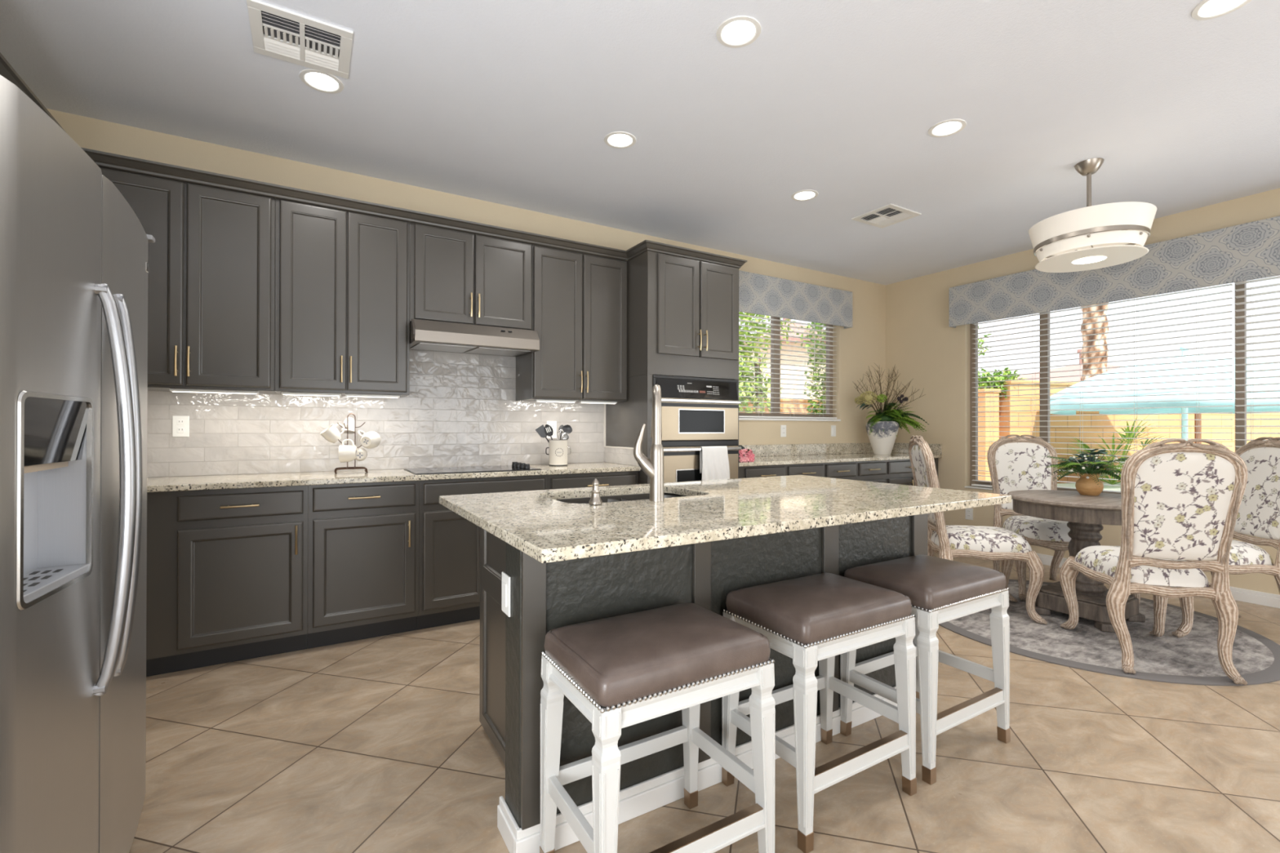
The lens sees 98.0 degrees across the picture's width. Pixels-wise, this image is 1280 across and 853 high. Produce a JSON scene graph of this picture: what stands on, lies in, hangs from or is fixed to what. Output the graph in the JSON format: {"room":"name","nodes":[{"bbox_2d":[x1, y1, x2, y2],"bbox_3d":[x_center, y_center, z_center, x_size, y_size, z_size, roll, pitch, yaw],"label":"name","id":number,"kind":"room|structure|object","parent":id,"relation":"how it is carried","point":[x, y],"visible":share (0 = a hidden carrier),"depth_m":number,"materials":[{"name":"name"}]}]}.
{"room":"kitchen","nodes":[
{"label":"kitchen","id":0,"kind":"room"},
{"bbox_2d":[46,108,885,533],"bbox_3d":[-0.146,-0.195,4.572,6.930,2.787,0.150,0,0,-31],"label":"wall","id":1,"kind":"structure","parent":0,"point":[858,347],"depth_m":4.09,"materials":[{"name":"beige paint"}]},
{"bbox_2d":[97,165,277,394],"bbox_3d":[-2.397,-0.714,2.895,0.842,1.045,0.400,0,0,-31],"label":"upper cabinet","id":2,"kind":"object","parent":1,"relation":"attached to","point":[211,257],"visible":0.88,"depth_m":2.83,"materials":[{"name":"grey paint"}]},
{"bbox_2d":[169,388,258,394],"bbox_3d":[-2.209,-0.182,2.896,0.370,0.016,0.034,0,0,-31],"label":"light","id":3,"kind":"object","parent":2,"relation":"attached to","point":[180,390],"visible":1,"depth_m":2.88,"materials":[{"name":"white plastic"}]},
{"bbox_2d":[274,197,409,397],"bbox_3d":[-1.744,-0.711,3.284,0.676,1.045,0.400,0,0,-31],"label":"upper cabinet","id":4,"kind":"object","parent":1,"relation":"attached to","point":[342,277],"visible":1,"depth_m":3.13,"materials":[{"name":"grey paint"}]},
{"bbox_2d":[280,391,341,396],"bbox_3d":[-1.839,-0.180,3.116,0.290,0.016,0.034,0,0,-31],"label":"light","id":5,"kind":"object","parent":4,"relation":"attached to","point":[282,393],"visible":1,"depth_m":3.10,"materials":[{"name":"white plastic"}]},
{"bbox_2d":[345,393,399,398],"bbox_3d":[-1.573,-0.179,3.275,0.290,0.016,0.034,0,0,-31],"label":"light","id":6,"kind":"object","parent":4,"relation":"attached to","point":[346,394],"visible":1,"depth_m":3.26,"materials":[{"name":"white plastic"}]},
{"bbox_2d":[146,349,604,477],"bbox_3d":[-1.672,-0.180,3.568,3.280,0.915,0.011,0,0,-31],"label":"tile backsplash","id":7,"kind":"structure","parent":1,"relation":"attached to","point":[460,409],"depth_m":3.60,"materials":[{"name":"white tile"}]},
{"bbox_2d":[172,415,189,436],"bbox_3d":[-2.519,-0.001,3.050,0.072,0.115,0.009,0,0,-31],"label":"wall outlet","id":8,"kind":"object","parent":7,"relation":"attached to","point":[180,424],"visible":1,"depth_m":3.05,"materials":[{"name":"white plastic"}]},
{"bbox_2d":[546,421,556,438],"bbox_3d":[-0.660,0.024,4.159,0.078,0.130,0.009,0,0,-31],"label":"wall outlet","id":9,"kind":"object","parent":7,"relation":"attached to","point":[553,424],"visible":0.59,"depth_m":4.16,"materials":[{"name":"white plastic"}]},
{"bbox_2d":[409,222,532,330],"bbox_3d":[-1.125,-0.931,3.654,0.764,0.600,0.400,0,0,-31],"label":"upper cabinet","id":10,"kind":"object","parent":1,"relation":"attached to","point":[456,276],"visible":0.97,"depth_m":3.49,"materials":[{"name":"grey paint"}]},
{"bbox_2d":[409,319,539,356],"bbox_3d":[-1.099,-0.558,3.598,0.769,0.141,0.525,0,0,-31],"label":"range hood","id":11,"kind":"object","parent":1,"relation":"attached to","point":[424,335],"visible":0.93,"depth_m":3.42,"materials":[{"name":"metal"}]},
{"bbox_2d":[515,243,626,402],"bbox_3d":[-0.483,-0.707,4.036,0.729,1.045,0.400,0,0,-31],"label":"upper cabinet","id":12,"kind":"object","parent":1,"relation":"attached to","point":[580,299],"visible":0.95,"depth_m":3.88,"materials":[{"name":"grey paint"}]},
{"bbox_2d":[534,399,575,403],"bbox_3d":[-0.585,-0.176,3.864,0.290,0.016,0.034,0,0,-31],"label":"light","id":13,"kind":"object","parent":12,"relation":"attached to","point":[535,400],"visible":1,"depth_m":3.84,"materials":[{"name":"white plastic"}]},
{"bbox_2d":[738,315,832,418],"bbox_3d":[1.297,-0.636,5.474,1.710,1.120,0.050,0,0,-31],"label":"window","id":14,"kind":"structure","parent":1,"relation":"in","point":[772,341],"depth_m":5.49,"materials":[{"name":"brown metal"}]},
{"bbox_2d":[738,314,836,418],"bbox_3d":[1.334,-0.620,5.412,1.680,1.073,0.059,0,0,-31],"label":"window blind","id":15,"kind":"object","parent":14,"relation":"attached to","point":[758,317],"visible":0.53,"depth_m":5.48,"materials":[{"name":"white plastic"}]},
{"bbox_2d":[738,417,840,421],"bbox_3d":[1.336,-0.067,5.405,1.710,0.022,0.098,0,0,-31],"label":"trim","id":16,"kind":"structure","parent":1,"relation":"attached to","point":[740,419],"depth_m":5.43,"materials":[{"name":"white paint"}]},
{"bbox_2d":[738,270,852,328],"bbox_3d":[1.330,-1.217,5.308,1.992,0.370,0.099,0,0,-31],"label":"window valance","id":17,"kind":"object","parent":1,"relation":"attached to","point":[758,294],"visible":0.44,"depth_m":5.33,"materials":[{"name":"fabric"}]},
{"bbox_2d":[741,442,942,456],"bbox_3d":[1.750,0.229,5.237,2.685,0.110,0.645,0,0,-31],"label":"backsplash","id":18,"kind":"structure","parent":1,"relation":"attached to","point":[780,450],"depth_m":5.64,"materials":[{"name":"beige stone"}]},
{"bbox_2d":[0,0,1279,284],"bbox_3d":[1.706,-1.645,1.327,7.380,0.100,7.927,0,0,-31],"label":"ceiling","id":19,"kind":"structure","parent":0,"point":[512,103],"depth_m":2.71,"materials":[{"name":"white paint"}]},
{"bbox_2d":[246,0,353,78],"bbox_3d":[-1.398,-1.591,2.302,0.354,0.013,0.342,0,0,-31],"label":"ceiling vent","id":20,"kind":"object","parent":19,"relation":"in","point":[277,33],"visible":1,"depth_m":2.28,"materials":[{"name":"white metal"}]},
{"bbox_2d":[298,68,343,93],"bbox_3d":[-1.471,-1.594,2.571,0.180,0.005,0.180,0,0,-31],"label":"recessed light","id":21,"kind":"object","parent":19,"relation":"in","point":[317,80],"visible":1,"depth_m":2.57,"materials":[{"name":"white paint"}]},
{"bbox_2d":[604,131,635,148],"bbox_3d":[-0.111,-1.590,3.090,0.180,0.005,0.180,0,0,-31],"label":"recessed light","id":22,"kind":"object","parent":19,"relation":"in","point":[618,140],"visible":1,"depth_m":3.09,"materials":[{"name":"white paint"}]},
{"bbox_2d":[715,15,761,47],"bbox_3d":[0.398,-1.592,2.246,0.180,0.005,0.180,0,0,-31],"label":"recessed light","id":23,"kind":"object","parent":19,"relation":"in","point":[739,31],"visible":1,"depth_m":2.24,"materials":[{"name":"white paint"}]},
{"bbox_2d":[791,189,818,200],"bbox_3d":[1.131,-1.585,3.818,0.180,0.005,0.180,0,0,-31],"label":"recessed light","id":24,"kind":"object","parent":19,"relation":"in","point":[807,194],"visible":1,"depth_m":3.81,"materials":[{"name":"white paint"}]},
{"bbox_2d":[851,203,921,228],"bbox_3d":[1.851,-1.579,4.184,0.365,0.013,0.332,0,0,-31],"label":"ceiling vent","id":25,"kind":"object","parent":19,"relation":"in","point":[886,215],"visible":1,"depth_m":4.17,"materials":[{"name":"white metal"}]},
{"bbox_2d":[928,118,966,137],"bbox_3d":[1.634,-1.587,2.961,0.180,0.005,0.180,0,0,-31],"label":"recessed light","id":26,"kind":"object","parent":19,"relation":"in","point":[948,127],"visible":1,"depth_m":2.95,"materials":[{"name":"white paint"}]},
{"bbox_2d":[1028,157,1156,272],"bbox_3d":[2.705,-1.293,3.350,0.600,0.586,0.600,0,0,-31],"label":"pendant lamp","id":27,"kind":"object","parent":19,"relation":"hanging from","point":[1130,224],"visible":1,"depth_m":3.20,"materials":[{"name":"white fabric"}]},
{"bbox_2d":[1072,255,1106,262],"bbox_3d":[2.705,-1.012,3.349,0.168,0.004,0.168,0,0,-31],"label":"diffuser","id":28,"kind":"object","parent":27,"relation":"attached to","point":[1089,258],"depth_m":3.35,"materials":[{"name":"white glass"}]},
{"bbox_2d":[1191,0,1251,20],"bbox_3d":[2.191,-1.589,2.083,0.180,0.005,0.180,0,0,-31],"label":"recessed light","id":29,"kind":"object","parent":19,"relation":"in","point":[1206,9],"visible":1,"depth_m":2.11,"materials":[{"name":"white paint"}]},
{"bbox_2d":[128,551,1279,852],"bbox_3d":[1.598,1.242,1.315,7.200,0.100,7.827,0,0,-31],"label":"floor","id":30,"kind":"structure","parent":0,"point":[378,744],"depth_m":1.94,"materials":[{"name":"tile"}]},
{"bbox_2d":[0,74,155,852],"bbox_3d":[-1.543,0.299,1.099,0.877,1.742,0.930,0,0,-31],"label":"refrigerator","id":31,"kind":"object","parent":30,"relation":"on","point":[74,266],"visible":1,"depth_m":1.09,"materials":[{"name":"grey metal"}]},
{"bbox_2d":[146,485,307,676],"bbox_3d":[-2.292,0.747,2.862,0.999,0.884,0.582,0,0,-31],"label":"base cabinet","id":32,"kind":"object","parent":30,"relation":"on","point":[227,569],"visible":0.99,"depth_m":2.73,"materials":[{"name":"grey paint"}]},
{"bbox_2d":[146,462,640,492],"bbox_3d":[-1.427,0.292,3.381,3.012,0.030,0.557,0,0,-31],"label":"countertop","id":33,"kind":"structure","parent":32,"relation":"on","point":[286,479],"depth_m":3.07,"materials":[{"name":"stone"}]},
{"bbox_2d":[334,413,368,474],"bbox_3d":[-1.708,0.098,3.289,0.172,0.354,0.110,0,0,-31],"label":"mug tree","id":34,"kind":"object","parent":33,"relation":"on","point":[347,467],"visible":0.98,"depth_m":3.29,"materials":[{"name":"brown metal"}]},
{"bbox_2d":[320,423,344,443],"bbox_3d":[-1.786,0.041,3.230,0.127,0.116,0.091,0,0,-31],"label":"mug","id":35,"kind":"object","parent":34,"relation":"hanging from","point":[331,433],"visible":1,"depth_m":3.21,"materials":[{"name":"white ceramic"}]},
{"bbox_2d":[338,439,356,462],"bbox_3d":[-1.693,0.141,3.230,0.089,0.137,0.102,0,0,-16],"label":"mug","id":36,"kind":"object","parent":34,"relation":"hanging from","point":[347,453],"visible":1,"depth_m":3.20,"materials":[{"name":"white ceramic"}]},
{"bbox_2d":[341,417,355,433],"bbox_3d":[-1.768,-0.005,3.368,0.085,0.100,0.100,0,0,17],"label":"mug","id":37,"kind":"object","parent":34,"relation":"hanging from","point":[351,422],"visible":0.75,"depth_m":3.36,"materials":[{"name":"white ceramic"}]},
{"bbox_2d":[353,444,367,461],"bbox_3d":[-1.652,0.154,3.282,0.078,0.101,0.078,0,0,-25],"label":"mug","id":38,"kind":"object","parent":34,"relation":"hanging from","point":[362,454],"visible":0.88,"depth_m":3.26,"materials":[{"name":"white ceramic"}]},
{"bbox_2d":[357,430,381,448],"bbox_3d":[-1.610,0.076,3.293,0.110,0.110,0.092,0,0,3],"label":"mug","id":39,"kind":"object","parent":34,"relation":"hanging from","point":[371,439],"visible":1,"depth_m":3.27,"materials":[{"name":"white ceramic"}]},
{"bbox_2d":[404,462,541,475],"bbox_3d":[-1.079,0.260,3.585,0.760,0.037,0.465,0,0,-31],"label":"cooktop","id":40,"kind":"object","parent":33,"relation":"in","point":[515,466],"visible":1,"depth_m":3.56,"materials":[{"name":"black glass"}]},
{"bbox_2d":[545,439,571,466],"bbox_3d":[-0.588,0.187,4.003,0.140,0.186,0.138,0,0,29],"label":"utensil crock","id":41,"kind":"object","parent":33,"relation":"on","point":[557,454],"visible":0.98,"depth_m":3.95,"materials":[{"name":"white ceramic"}]},
{"bbox_2d":[604,447,636,466],"bbox_3d":[-0.147,0.222,4.169,0.011,0.119,0.513,0,0,-31],"label":"tile backsplash","id":42,"kind":"structure","parent":33,"relation":"on","point":[615,455],"depth_m":4.16,"materials":[{"name":"white tile"}]},
{"bbox_2d":[307,480,418,648],"bbox_3d":[-1.627,0.750,3.258,0.547,0.884,0.582,0,0,-31],"label":"base cabinet","id":43,"kind":"object","parent":30,"relation":"on","point":[363,538],"visible":1,"depth_m":3.04,"materials":[{"name":"grey paint"}]},
{"bbox_2d":[416,475,547,630],"bbox_3d":[-1.055,0.752,3.599,0.783,0.884,0.582,0,0,-31],"label":"base cabinet","id":44,"kind":"object","parent":30,"relation":"on","point":[449,544],"visible":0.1,"depth_m":3.28,"materials":[{"name":"grey paint"}]},
{"bbox_2d":[547,471,638,489],"bbox_3d":[-0.425,0.754,3.974,0.680,0.884,0.582,0,0,-31],"label":"base cabinet","id":45,"kind":"object","parent":30,"relation":"on","point":[628,477],"visible":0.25,"depth_m":3.74,"materials":[{"name":"grey paint"}]},
{"bbox_2d":[539,602,775,852],"bbox_3d":[0.042,0.857,1.481,0.514,0.665,0.371,0,0,-31],"label":"bar stool","id":46,"kind":"object","parent":30,"relation":"on","point":[622,671],"visible":1,"depth_m":1.40,"materials":[{"name":"white wood"}]},
{"bbox_2d":[605,250,738,484],"bbox_3d":[0.256,-0.012,4.313,0.824,2.420,0.700,0,0,-31],"label":"tall cabinet","id":47,"kind":"object","parent":30,"relation":"on","point":[682,313],"visible":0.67,"depth_m":4.02,"materials":[{"name":"grey paint"}]},
{"bbox_2d":[0,52,746,268],"bbox_3d":[-0.431,-1.251,2.614,3.839,0.056,2.927,0,0,-31],"label":"trim","id":48,"kind":"structure","parent":47,"relation":"on","point":[109,160],"depth_m":3.14,"materials":[{"name":"grey paint"}]},
{"bbox_2d":[604,404,639,466],"bbox_3d":[-0.146,0.050,4.165,0.014,0.462,0.522,0,0,-31],"label":"trim","id":49,"kind":"structure","parent":47,"relation":"attached to","point":[605,446],"depth_m":4.38,"materials":[{"name":"white paint"}]},
{"bbox_2d":[653,374,741,483],"bbox_3d":[0.291,0.040,4.280,0.767,0.796,0.644,0,0,-31],"label":"oven","id":50,"kind":"object","parent":47,"relation":"in","point":[696,412],"visible":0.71,"depth_m":4.01,"materials":[{"name":"silver metal"}]},
{"bbox_2d":[699,445,729,480],"bbox_3d":[0.548,0.285,4.060,0.258,0.282,0.042,0,0,-31],"label":"dish towel","id":51,"kind":"object","parent":50,"relation":"hanging from","point":[713,460],"visible":0.92,"depth_m":4.04,"materials":[{"name":"white fabric"}]},
{"bbox_2d":[479,493,927,852],"bbox_3d":[0.285,0.750,2.311,1.892,0.884,0.760,0,0,-31],"label":"kitchen island","id":52,"kind":"object","parent":30,"relation":"on","point":[545,597],"visible":0.46,"depth_m":1.77,"materials":[{"name":"grey paint"}]},
{"bbox_2d":[501,571,511,617],"bbox_3d":[-0.393,0.489,1.622,0.009,0.115,0.072,0,0,-31],"label":"light switch","id":53,"kind":"object","parent":52,"relation":"attached to","point":[506,580],"visible":1,"depth_m":1.61,"materials":[{"name":"white plastic"}]},
{"bbox_2d":[439,475,1011,563],"bbox_3d":[0.359,0.293,2.235,2.017,0.031,1.132,0,0,-31],"label":"island countertop","id":54,"kind":"structure","parent":52,"relation":"on","point":[546,529],"depth_m":1.85,"materials":[{"name":"stone"}]},
{"bbox_2d":[588,478,602,505],"bbox_3d":[-0.150,0.230,1.989,0.047,0.091,0.098,0,0,14],"label":"soap dispenser","id":55,"kind":"object","parent":54,"relation":"on","point":[595,500],"visible":1,"depth_m":1.95,"materials":[{"name":"silver metal"}]},
{"bbox_2d":[633,384,664,501],"bbox_3d":[0.061,0.058,2.139,0.108,0.438,0.197,0,0,24],"label":"faucet","id":56,"kind":"object","parent":54,"relation":"on","point":[653,468],"visible":1,"depth_m":2.06,"materials":[{"name":"silver metal"}]},
{"bbox_2d":[738,464,786,478],"bbox_3d":[0.830,0.756,4.678,0.537,0.889,0.659,0,0,-31],"label":"drawer","id":57,"kind":"object","parent":30,"relation":"on","point":[745,472],"visible":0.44,"depth_m":4.42,"materials":[{"name":"grey paint"}]},
{"bbox_2d":[786,462,824,477],"bbox_3d":[1.258,0.758,4.933,0.457,0.889,0.659,0,0,-31],"label":"drawer","id":58,"kind":"object","parent":30,"relation":"on","point":[817,469],"visible":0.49,"depth_m":4.68,"materials":[{"name":"grey paint"}]},
{"bbox_2d":[721,573,916,852],"bbox_3d":[0.586,0.859,1.837,0.514,0.665,0.371,0,0,-31],"label":"bar stool","id":59,"kind":"object","parent":30,"relation":"on","point":[810,620],"visible":0.95,"depth_m":1.73,"materials":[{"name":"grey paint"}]},
{"bbox_2d":[824,461,856,479],"bbox_3d":[1.638,0.759,5.160,0.426,0.889,0.659,0,0,-31],"label":"drawer","id":60,"kind":"object","parent":30,"relation":"on","point":[842,470],"visible":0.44,"depth_m":4.91,"materials":[{"name":"grey paint"}]},
{"bbox_2d":[856,460,886,483],"bbox_3d":[2.003,0.760,5.377,0.422,0.889,0.659,0,0,-31],"label":"drawer","id":61,"kind":"object","parent":30,"relation":"on","point":[875,471],"visible":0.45,"depth_m":5.12,"materials":[{"name":"grey paint"}]},
{"bbox_2d":[886,457,937,532],"bbox_3d":[2.546,0.762,5.701,0.840,0.889,0.659,0,0,-31],"label":"base cabinet","id":62,"kind":"object","parent":30,"relation":"on","point":[900,472],"visible":0.19,"depth_m":5.34,"materials":[{"name":"grey paint"}]},
{"bbox_2d":[738,453,942,466],"bbox_3d":[1.750,0.299,5.237,2.685,0.030,0.645,0,0,-31],"label":"countertop","id":63,"kind":"structure","parent":62,"relation":"on","point":[832,458],"depth_m":4.99,"materials":[{"name":"stone"}]},
{"bbox_2d":[738,444,755,462],"bbox_3d":[0.818,0.220,4.437,0.174,0.136,0.154,0,0,-31],"label":"bouquet","id":64,"kind":"object","parent":63,"relation":"on","point":[744,455],"visible":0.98,"depth_m":4.39,"materials":[{"name":"pink plant"}]},
{"bbox_2d":[865,421,899,454],"bbox_3d":[2.487,0.116,5.709,0.316,0.340,0.316,0,0,-31],"label":"flower vase","id":65,"kind":"object","parent":63,"relation":"on","point":[882,442],"visible":0.93,"depth_m":5.61,"materials":[{"name":"white ceramic"}]},
{"bbox_2d":[852,362,927,434],"bbox_3d":[2.551,-0.277,5.664,0.737,0.751,0.299,0,0,1],"label":"flower arrangement","id":66,"kind":"object","parent":65,"relation":"in","point":[896,415],"visible":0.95,"depth_m":5.64,"materials":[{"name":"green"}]},
{"bbox_2d":[840,554,1010,785],"bbox_3d":[1.091,0.861,2.138,0.514,0.665,0.371,0,0,-31],"label":"bar stool","id":67,"kind":"object","parent":30,"relation":"on","point":[939,590],"visible":0.85,"depth_m":2.03,"materials":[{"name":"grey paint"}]},
{"bbox_2d":[938,579,1279,685],"bbox_3d":[2.700,1.195,3.470,1.810,0.010,1.810,0,0,-31],"label":"rug","id":68,"kind":"object","parent":30,"relation":"on","point":[1192,659],"visible":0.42,"depth_m":3.01,"materials":[{"name":"grey carpet"}]},
{"bbox_2d":[908,435,1047,624],"bbox_3d":[2.163,0.624,3.645,0.692,1.127,0.526,0,0,14],"label":"dining chair","id":69,"kind":"object","parent":68,"relation":"on","point":[950,542],"visible":0.85,"depth_m":3.48,"materials":[{"name":"fabric"}]},
{"bbox_2d":[911,444,936,525],"bbox_3d":[1.907,0.382,3.710,0.124,0.525,0.400,0,0,14],"label":"cushion","id":70,"kind":"object","parent":69,"relation":"on","point":[919,469],"depth_m":3.67,"materials":[{"name":"fabric"}]},
{"bbox_2d":[930,524,1031,552],"bbox_3d":[2.213,0.720,3.632,0.524,0.113,0.439,0,0,14],"label":"seat cushion","id":71,"kind":"object","parent":69,"relation":"on","point":[953,538],"depth_m":3.48,"materials":[{"name":"fabric"}]},
{"bbox_2d":[986,434,1071,600],"bbox_3d":[2.919,0.626,4.072,0.526,1.127,0.692,0,0,14],"label":"dining chair","id":72,"kind":"object","parent":68,"relation":"on","point":[1018,463],"visible":0.7,"depth_m":4.29,"materials":[{"name":"fabric"}]},
{"bbox_2d":[995,442,1051,510],"bbox_3d":[2.984,0.386,4.329,0.400,0.525,0.124,0,0,14],"label":"cushion","id":73,"kind":"object","parent":72,"relation":"on","point":[1019,466],"depth_m":4.32,"materials":[{"name":"fabric"}]},
{"bbox_2d":[1002,515,1071,542],"bbox_3d":[2.906,0.723,4.021,0.439,0.113,0.524,0,0,14],"label":"seat cushion","id":74,"kind":"object","parent":72,"relation":"on","point":[1033,529],"depth_m":3.84,"materials":[{"name":"fabric"}]},
{"bbox_2d":[1007,489,1145,632],"bbox_3d":[2.794,0.817,3.492,0.810,0.748,0.810,0,0,-31],"label":"dining table","id":75,"kind":"object","parent":68,"relation":"on","point":[1086,515],"visible":0.59,"depth_m":3.40,"materials":[{"name":"brown wood"}]},
{"bbox_2d":[1075,472,1103,495],"bbox_3d":[2.904,0.372,3.593,0.144,0.142,0.144,0,0,-31],"label":"ceramic vase","id":76,"kind":"object","parent":75,"relation":"on","point":[1085,486],"visible":0.8,"depth_m":3.55,"materials":[{"name":"brown ceramic"}]},
{"bbox_2d":[1042,448,1128,487],"bbox_3d":[2.933,0.260,3.566,0.541,0.236,0.525,0,0,42],"label":"greenery arrangement","id":77,"kind":"object","parent":76,"relation":"in","point":[1099,468],"visible":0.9,"depth_m":3.55,"materials":[{"name":"green plant"}]},
{"bbox_2d":[1059,439,1248,684],"bbox_3d":[2.633,0.622,2.900,0.526,1.127,0.692,0,0,15],"label":"dining chair","id":78,"kind":"object","parent":68,"relation":"on","point":[1181,501],"visible":1,"depth_m":2.65,"materials":[{"name":"fabric"}]},
{"bbox_2d":[1075,545,1208,587],"bbox_3d":[2.647,0.719,2.950,0.439,0.113,0.524,0,0,15],"label":"seat cushion","id":79,"kind":"object","parent":78,"relation":"on","point":[1104,562],"depth_m":2.74,"materials":[{"name":"fabric"}]},
{"bbox_2d":[1132,452,1235,560],"bbox_3d":[2.564,0.380,2.646,0.400,0.525,0.124,0,0,15],"label":"cushion","id":80,"kind":"object","parent":78,"relation":"on","point":[1184,503],"depth_m":2.62,"materials":[{"name":"fabric"}]},
{"bbox_2d":[1130,436,1279,637],"bbox_3d":[3.403,0.625,3.311,0.692,1.127,0.526,0,0,9],"label":"dining chair","id":81,"kind":"object","parent":68,"relation":"on","point":[1259,512],"visible":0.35,"depth_m":3.21,"materials":[{"name":"fabric"}]},
{"bbox_2d":[1228,539,1273,565],"bbox_3d":[3.352,0.721,3.319,0.524,0.113,0.439,0,0,9],"label":"seat cushion","id":82,"kind":"object","parent":81,"relation":"on","point":[1242,553],"depth_m":3.12,"materials":[{"name":"fabric"}]},
{"bbox_2d":[1233,447,1279,539],"bbox_3d":[3.664,0.384,3.270,0.124,0.525,0.400,0,0,9],"label":"cushion","id":83,"kind":"object","parent":81,"relation":"on","point":[1259,512],"depth_m":3.26,"materials":[{"name":"fabric"}]},
{"bbox_2d":[885,187,1279,595],"bbox_3d":[4.705,-0.190,3.054,0.150,2.787,7.427,0,0,-31],"label":"wall","id":84,"kind":"structure","parent":0,"point":[930,354],"depth_m":5.56,"materials":[{"name":"beige paint"}]},
{"bbox_2d":[969,280,1246,493],"bbox_3d":[3.936,-0.314,4.414,0.050,1.800,2.550,0,0,-31],"label":"window","id":85,"kind":"structure","parent":84,"relation":"in","point":[1044,431],"depth_m":4.93,"materials":[{"name":"brown metal"}]},
{"bbox_2d":[971,284,1232,492],"bbox_3d":[3.706,-0.290,4.667,0.050,1.728,1.778,0,0,-31],"label":"window blind","id":86,"kind":"object","parent":85,"relation":"attached to","point":[1226,285],"visible":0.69,"depth_m":4.51,"materials":[{"name":"white plastic"}]},
{"bbox_2d":[949,215,1279,328],"bbox_3d":[3.804,-1.179,4.327,0.099,0.388,2.775,0,0,-31],"label":"window valance","id":87,"kind":"object","parent":84,"relation":"attached to","point":[1251,251],"visible":0.93,"depth_m":4.22,"materials":[{"name":"fabric"}]},
{"bbox_2d":[1036,553,1279,608],"bbox_3d":[4.792,1.158,2.738,0.016,0.088,6.800,0,0,-31],"label":"baseboard","id":88,"kind":"structure","parent":84,"relation":"attached to","point":[1271,600],"depth_m":3.79,"materials":[{"name":"white paint"}]},
{"bbox_2d":[1234,275,1279,447],"bbox_3d":[4.343,-0.292,3.598,0.050,1.728,0.692,0,0,-31],"label":"window blind","id":89,"kind":"object","parent":84,"relation":"attached to","point":[1251,308],"visible":0.65,"depth_m":3.81,"materials":[{"name":"white plastic"}]},
{"label":"outside","id":90,"kind":"structure","parent":0,"visible":0},
{"bbox_3d":[8.083,1.469,16.458,49.250,0.200,70.000,0,0,-31],"label":"ground","id":91,"kind":"structure","parent":90,"visible":0},
{"bbox_2d":[738,311,799,413],"bbox_3d":[2.073,-0.794,11.283,1.666,4.279,3.131,0,0,42],"label":"leafy tree","id":92,"kind":"object","parent":91,"relation":"on","point":[746,328],"visible":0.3,"depth_m":11.14,"materials":[{"name":"green plant"}]},
{"bbox_2d":[739,398,822,413],"bbox_3d":[4.368,0.367,13.197,11.085,1.970,0.241,0,0,-25],"label":"wall","id":93,"kind":"structure","parent":91,"relation":"on","point":[789,401],"depth_m":12.68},
{"bbox_2d":[739,318,826,399],"bbox_3d":[5.325,-1.450,20.175,3.400,5.650,4.200,0,0,4],"label":"house","id":94,"kind":"structure","parent":91,"relation":"on","point":[788,348],"depth_m":18.49,"materials":[{"name":"beige paint"}]},
{"bbox_2d":[795,322,826,414],"bbox_3d":[4.061,-0.530,11.828,1.696,3.757,1.309,0,0,-31],"label":"leafy tree","id":95,"kind":"object","parent":91,"relation":"on","point":[815,374],"visible":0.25,"depth_m":11.69,"materials":[{"name":"green plant"}]},
{"bbox_2d":[977,388,1000,480],"bbox_3d":[4.370,0.425,9.087,0.240,1.830,3.642,0,0,-8],"label":"wall","id":96,"kind":"structure","parent":91,"relation":"on","point":[993,439],"depth_m":7.30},
{"bbox_2d":[977,367,1026,398],"bbox_3d":[4.928,0.260,7.897,1.074,2.156,1.014,0,0,-31],"label":"shrub","id":97,"kind":"object","parent":91,"relation":"on","point":[1006,372],"visible":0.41,"depth_m":7.62,"materials":[{"name":"green plant"}]},
{"bbox_2d":[977,349,1124,386],"bbox_3d":[16.989,-0.774,21.306,9.800,4.350,9.300,0,0,34],"label":"house","id":98,"kind":"structure","parent":91,"relation":"on","point":[1076,366],"depth_m":20.29,"materials":[{"name":"beige paint"}]},
{"bbox_2d":[1057,481,1120,491],"bbox_3d":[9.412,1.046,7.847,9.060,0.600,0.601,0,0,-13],"label":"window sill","id":99,"kind":"structure","parent":91,"relation":"on","point":[1117,488],"depth_m":6.86,"materials":[{"name":"white paint"}]},
{"bbox_2d":[1056,416,1173,484],"bbox_3d":[5.789,0.286,6.882,1.756,0.870,1.543,0,0,-31],"label":"fan palm","id":100,"kind":"object","parent":99,"relation":"on","point":[1131,435],"visible":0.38,"depth_m":6.80,"materials":[{"name":"green plant"}]},
{"bbox_2d":[1080,302,1109,380],"bbox_3d":[9.816,-2.457,12.002,4.373,7.633,4.466,0,0,-18],"label":"palm tree","id":101,"kind":"object","parent":91,"relation":"on","point":[1100,307],"visible":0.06,"depth_m":11.85,"materials":[{"name":"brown plant"}]},
{"bbox_2d":[995,380,1279,483],"bbox_3d":[10.488,0.376,8.778,11.596,1.950,0.241,0,0,-13],"label":"wall","id":102,"kind":"structure","parent":91,"relation":"on","point":[1027,420],"depth_m":7.67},
{"bbox_2d":[1049,345,1279,440],"bbox_3d":[6.224,0.203,6.353,2.525,2.265,2.525,0,0,-20],"label":"patio umbrella","id":103,"kind":"object","parent":91,"relation":"on","point":[1197,357],"visible":0.6,"depth_m":5.78,"materials":[{"name":"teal fabric"}]},
{"bbox_2d":[1194,413,1201,444],"bbox_3d":[7.851,0.433,7.822,0.070,1.820,0.070,0,0,-31],"label":"post","id":104,"kind":"object","parent":91,"relation":"on","point":[1197,416],"visible":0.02,"depth_m":7.80,"materials":[{"name":"brown wood"}]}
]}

